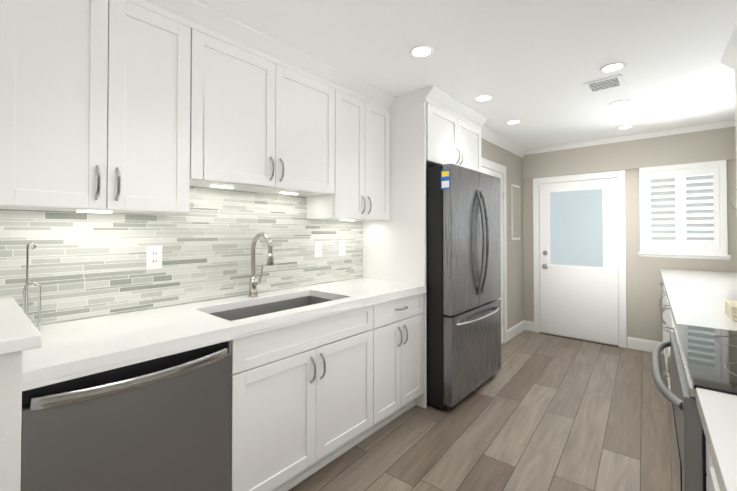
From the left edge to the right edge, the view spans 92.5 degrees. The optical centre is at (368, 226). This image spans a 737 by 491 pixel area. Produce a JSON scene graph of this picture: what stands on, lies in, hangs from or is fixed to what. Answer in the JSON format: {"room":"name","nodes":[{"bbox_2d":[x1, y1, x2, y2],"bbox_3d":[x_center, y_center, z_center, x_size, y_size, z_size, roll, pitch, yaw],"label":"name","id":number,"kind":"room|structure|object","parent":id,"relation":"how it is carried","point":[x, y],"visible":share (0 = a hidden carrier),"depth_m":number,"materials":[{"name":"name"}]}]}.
{"room":"kitchen","nodes":[
{"label":"kitchen","id":0,"kind":"room"},
{"bbox_2d":[0,297,41,490],"bbox_3d":[-1.208,0.799,1.081,0.793,1.040,0.210,-1,-1,41],"label":"wall","id":1,"kind":"structure","parent":0,"point":[19,332],"depth_m":0.89,"materials":[{"name":"white paint"}]},
{"bbox_2d":[36,278,356,325],"bbox_3d":[-1.242,0.140,1.735,0.100,2.375,5.500,-1,-1,41],"label":"wall","id":2,"kind":"structure","parent":0,"point":[173,305],"depth_m":1.83,"materials":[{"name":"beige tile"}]},
{"bbox_2d":[0,186,362,325],"bbox_3d":[-0.939,0.065,2.002,0.008,0.708,2.700,-1,-1,41],"label":"tile backsplash","id":3,"kind":"structure","parent":2,"relation":"attached to","point":[82,265],"depth_m":1.86,"materials":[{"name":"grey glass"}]},
{"bbox_2d":[146,245,161,269],"bbox_3d":[-1.097,0.157,1.807,0.007,0.120,0.072,-1,-1,41],"label":"electrical outlet","id":4,"kind":"object","parent":3,"relation":"attached to","point":[153,257],"visible":1,"depth_m":1.80,"materials":[{"name":"white plastic"}]},
{"bbox_2d":[314,241,321,256],"bbox_3d":[-0.376,0.167,2.638,0.007,0.120,0.072,-1,-1,41],"label":"electrical outlet","id":5,"kind":"object","parent":3,"relation":"attached to","point":[317,248],"visible":1,"depth_m":2.63,"materials":[{"name":"white plastic"}]},
{"bbox_2d":[339,240,344,255],"bbox_3d":[-0.212,0.170,2.826,0.007,0.120,0.072,-1,-1,41],"label":"electrical outlet","id":6,"kind":"object","parent":3,"relation":"attached to","point":[341,247],"visible":1,"depth_m":2.82,"materials":[{"name":"white plastic"}]},
{"bbox_2d":[0,0,486,407],"bbox_3d":[-0.183,0.149,2.342,0.697,2.373,3.185,-1,-1,41],"label":"upper cabinet","id":7,"kind":"object","parent":2,"relation":"attached to","point":[139,106],"visible":0.96,"depth_m":1.70,"materials":[{"name":"white paint"}]},
{"bbox_2d":[196,0,736,149],"bbox_3d":[0.477,-1.077,1.357,3.212,0.050,7.360,-1,-1,41],"label":"ceiling","id":8,"kind":"structure","parent":0,"point":[533,66],"depth_m":2.11,"materials":[{"name":"white paint"}]},
{"bbox_2d":[410,45,433,57],"bbox_3d":[0.315,-1.039,2.094,0.142,0.007,0.142,-1,-1,41],"label":"recessed light","id":9,"kind":"object","parent":8,"relation":"in","point":[421,51],"visible":1,"depth_m":2.09,"materials":[{"name":"white plastic"}]},
{"bbox_2d":[475,95,492,101],"bbox_3d":[0.922,-1.029,2.824,0.142,0.007,0.142,-1,-1,41],"label":"recessed light","id":10,"kind":"object","parent":8,"relation":"in","point":[481,98],"visible":1,"depth_m":2.83,"materials":[{"name":"white plastic"}]},
{"bbox_2d":[506,120,521,123],"bbox_3d":[1.418,-1.021,3.440,0.142,0.007,0.142,-1,-1,41],"label":"recessed light","id":11,"kind":"object","parent":8,"relation":"in","point":[513,122],"visible":1,"depth_m":3.44,"materials":[{"name":"white plastic"}]},
{"bbox_2d":[583,74,625,93],"bbox_3d":[1.714,-1.030,2.561,0.230,0.012,0.230,-1,-1,41],"label":"ceiling vent","id":12,"kind":"object","parent":8,"relation":"in","point":[612,82],"visible":0.98,"depth_m":2.54,"materials":[{"name":"white metal"}]},
{"bbox_2d":[600,62,625,72],"bbox_3d":[1.590,-1.036,2.297,0.142,0.007,0.142,-1,-1,41],"label":"recessed light","id":13,"kind":"object","parent":8,"relation":"in","point":[612,67],"visible":1,"depth_m":2.29,"materials":[{"name":"white plastic"}]},
{"bbox_2d":[610,100,629,105],"bbox_3d":[2.091,-1.028,2.935,0.142,0.007,0.142,-1,-1,41],"label":"recessed light","id":14,"kind":"object","parent":8,"relation":"in","point":[620,102],"visible":0.98,"depth_m":2.93,"materials":[{"name":"white"}]},
{"bbox_2d":[617,125,633,129],"bbox_3d":[2.631,-1.019,3.618,0.142,0.007,0.142,-1,-1,41],"label":"recessed light","id":15,"kind":"object","parent":8,"relation":"in","point":[624,127],"visible":1,"depth_m":3.62,"materials":[{"name":"white"}]},
{"bbox_2d":[288,330,671,490],"bbox_3d":[0.477,1.347,1.325,3.212,0.050,7.360,-1,-1,41],"label":"floor","id":16,"kind":"structure","parent":0,"point":[539,412],"depth_m":2.25,"materials":[{"name":"brown wood"}]},
{"bbox_2d":[21,336,236,490],"bbox_3d":[-1.012,0.891,1.436,0.618,0.868,0.629,-1,-1,41],"label":"base cabinet","id":17,"kind":"object","parent":16,"relation":"on","point":[168,422],"depth_m":1.22,"materials":[{"name":"grey metal"}]},
{"bbox_2d":[21,340,230,490],"bbox_3d":[-0.998,0.888,1.424,0.654,0.861,0.629,-1,-1,41],"label":"dishwasher","id":18,"kind":"object","parent":17,"relation":"in","point":[160,420],"depth_m":1.21,"materials":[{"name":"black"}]},
{"bbox_2d":[22,278,425,387],"bbox_3d":[-0.512,0.441,1.998,0.637,0.040,2.136,-1,-1,41],"label":"countertop","id":19,"kind":"structure","parent":17,"relation":"on","point":[69,348],"depth_m":1.46,"materials":[{"name":"white stone"}]},
{"bbox_2d":[245,232,273,295],"bbox_3d":[-0.624,0.226,2.100,0.232,0.389,0.094,-1,-1,41],"label":"faucet","id":20,"kind":"object","parent":19,"relation":"on","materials":[{"name":"silver metal"}]},
{"bbox_2d":[213,292,332,319],"bbox_3d":[-0.500,0.561,1.966,0.404,0.226,0.794,-1,-1,41],"label":"sink","id":21,"kind":"object","parent":19,"relation":"in","point":[290,301],"depth_m":2.13,"materials":[{"name":"grey metal"}]},
{"bbox_2d":[237,304,376,490],"bbox_3d":[-0.504,0.897,2.023,0.618,0.871,0.922,-1,-1,41],"label":"base cabinet","id":22,"kind":"object","parent":16,"relation":"on","point":[279,390],"depth_m":1.77,"materials":[{"name":"white paint"}]},
{"bbox_2d":[377,292,424,430],"bbox_3d":[-0.013,0.905,2.589,0.618,0.871,0.577,-1,-1,41],"label":"base cabinet","id":23,"kind":"object","parent":16,"relation":"on","point":[400,322],"depth_m":2.38,"materials":[{"name":"white paint"}]},
{"bbox_2d":[426,163,500,409],"bbox_3d":[0.620,0.450,3.095,0.863,1.790,0.937,-1,-1,41],"label":"fridge","id":24,"kind":"object","parent":16,"relation":"on","point":[463,275],"visible":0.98,"depth_m":2.63,"materials":[{"name":"black"}]},
{"bbox_2d":[659,277,662,321],"bbox_3d":[3.136,0.914,3.268,0.618,0.868,0.650,-1,-1,38],"label":"base cabinet","id":25,"kind":"object","parent":16,"relation":"on","point":[661,293],"depth_m":3.45,"materials":[{"name":"white paint"}]},
{"bbox_2d":[663,317,666,375],"bbox_3d":[2.716,0.907,2.739,0.618,0.868,0.700,-1,-1,38],"label":"base cabinet","id":26,"kind":"object","parent":16,"relation":"on","point":[664,318],"depth_m":3.04,"materials":[{"name":"white paint"}]},
{"bbox_2d":[663,293,670,404],"bbox_3d":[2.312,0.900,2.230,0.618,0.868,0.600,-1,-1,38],"label":"base cabinet","id":27,"kind":"object","parent":16,"relation":"on","point":[664,294],"depth_m":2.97,"materials":[{"name":"white paint"}]},
{"bbox_2d":[667,309,674,384],"bbox_3d":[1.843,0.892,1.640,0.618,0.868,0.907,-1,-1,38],"label":"base cabinet","id":28,"kind":"object","parent":16,"relation":"on","point":[670,328],"depth_m":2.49,"materials":[{"name":"white paint"}]},
{"bbox_2d":[660,269,736,330],"bbox_3d":[2.442,0.446,2.416,0.633,0.040,2.857,-1,-1,38],"label":"countertop","id":29,"kind":"structure","parent":28,"relation":"on","point":[695,298],"depth_m":2.17,"materials":[{"name":"white stone"}]},
{"bbox_2d":[724,300,736,321],"bbox_3d":[1.720,0.382,1.570,0.170,0.064,0.200,-1,-1,38],"label":"folded towels","id":30,"kind":"object","parent":29,"relation":"on","point":[730,308],"visible":1,"depth_m":1.59,"materials":[{"name":"beige fabric"}]},
{"bbox_2d":[652,324,736,490],"bbox_3d":[1.280,0.850,1.020,0.712,0.897,0.762,-1,-1,38],"label":"range","id":31,"kind":"object","parent":16,"relation":"on","point":[703,357],"visible":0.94,"depth_m":1.03,"materials":[{"name":"black"}]},
{"bbox_2d":[706,445,714,490],"bbox_3d":[0.849,0.876,0.389,0.618,0.868,0.757,-1,-1,38],"label":"base cabinet","id":32,"kind":"object","parent":16,"relation":"on","point":[710,481],"depth_m":0.84,"materials":[{"name":"white paint"}]},
{"bbox_2d":[696,388,736,490],"bbox_3d":[0.400,0.413,-0.155,0.634,0.040,2.177,-1,-1,38],"label":"countertop","id":33,"kind":"structure","parent":32,"relation":"on","point":[717,411],"depth_m":0.71,"materials":[{"name":"white stone"}]},
{"bbox_2d":[481,138,523,329],"bbox_3d":[1.327,0.174,4.311,0.600,2.375,1.760,-1,-1,41],"label":"wall","id":34,"kind":"structure","parent":0,"point":[511,162],"depth_m":4.39,"materials":[{"name":"beige paint"}]},
{"bbox_2d":[481,157,506,343],"bbox_3d":[1.325,0.319,3.831,0.020,2.072,0.935,-1,-1,41],"label":"door frame","id":35,"kind":"structure","parent":34,"relation":"attached to","point":[492,166],"depth_m":4.11,"materials":[{"name":"white paint"}]},
{"bbox_2d":[481,126,526,157],"bbox_3d":[1.523,-0.969,4.042,0.070,0.093,1.577,-1,-1,41],"label":"crown molding","id":36,"kind":"structure","parent":34,"relation":"attached to","point":[492,137],"depth_m":4.04,"materials":[{"name":"white paint"}]},
{"bbox_2d":[511,184,519,239],"bbox_3d":[1.863,-0.182,4.460,0.018,0.690,0.300,-1,-1,41],"label":"electrical panel","id":37,"kind":"object","parent":34,"relation":"attached to","point":[515,212],"visible":1,"depth_m":4.42,"materials":[{"name":"white paint"}]},
{"bbox_2d":[522,126,735,178],"bbox_3d":[2.888,-0.830,3.978,2.208,0.374,0.034,-1,-1,41],"label":"wall","id":38,"kind":"structure","parent":0,"point":[704,146],"depth_m":3.89,"materials":[{"name":"beige paint"}]},
{"bbox_2d":[523,160,736,341],"bbox_3d":[3.084,0.168,3.885,2.612,2.375,0.100,-1,-1,41],"label":"wall","id":39,"kind":"structure","parent":0,"point":[643,287],"depth_m":3.90,"materials":[{"name":"beige paint"}]},
{"bbox_2d":[533,170,626,347],"bbox_3d":[2.503,0.362,4.257,0.975,1.999,0.092,-1,-1,41],"label":"exterior door","id":40,"kind":"structure","parent":39,"relation":"in","point":[579,240],"depth_m":4.24,"materials":[{"name":"white paint"}]},
{"bbox_2d":[507,320,663,353],"bbox_3d":[2.393,1.294,3.959,1.448,0.125,0.668,-1,-1,41],"label":"baseboard","id":41,"kind":"structure","parent":39,"relation":"attached to","point":[632,342],"depth_m":3.93,"materials":[{"name":"white paint"}]},
{"bbox_2d":[527,120,734,154],"bbox_3d":[2.876,-0.970,3.968,2.210,0.093,0.070,-1,-1,41],"label":"crown molding","id":42,"kind":"structure","parent":39,"relation":"attached to","point":[731,123],"depth_m":3.87,"materials":[{"name":"white paint"}]},
{"bbox_2d":[638,160,730,259],"bbox_3d":[3.231,-0.162,3.649,0.710,0.968,0.073,-1,-1,41],"label":"window shutters","id":43,"kind":"object","parent":39,"relation":"attached to","point":[683,210],"visible":1,"depth_m":3.63,"materials":[{"name":"white paint"}]},
{"bbox_3d":[1.510,0.124,0.489,0.300,2.375,7.960,-1,-1,38],"label":"wall","id":44,"kind":"structure","parent":0,"visible":0},
{"bbox_2d":[721,24,736,210],"bbox_3d":[1.510,-0.565,1.035,0.362,0.980,2.702,-1,-1,38],"label":"upper cabinet","id":45,"kind":"object","parent":44,"relation":"attached to","point":[729,58],"visible":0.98,"depth_m":2.13,"materials":[{"name":"white paint"}]}
]}

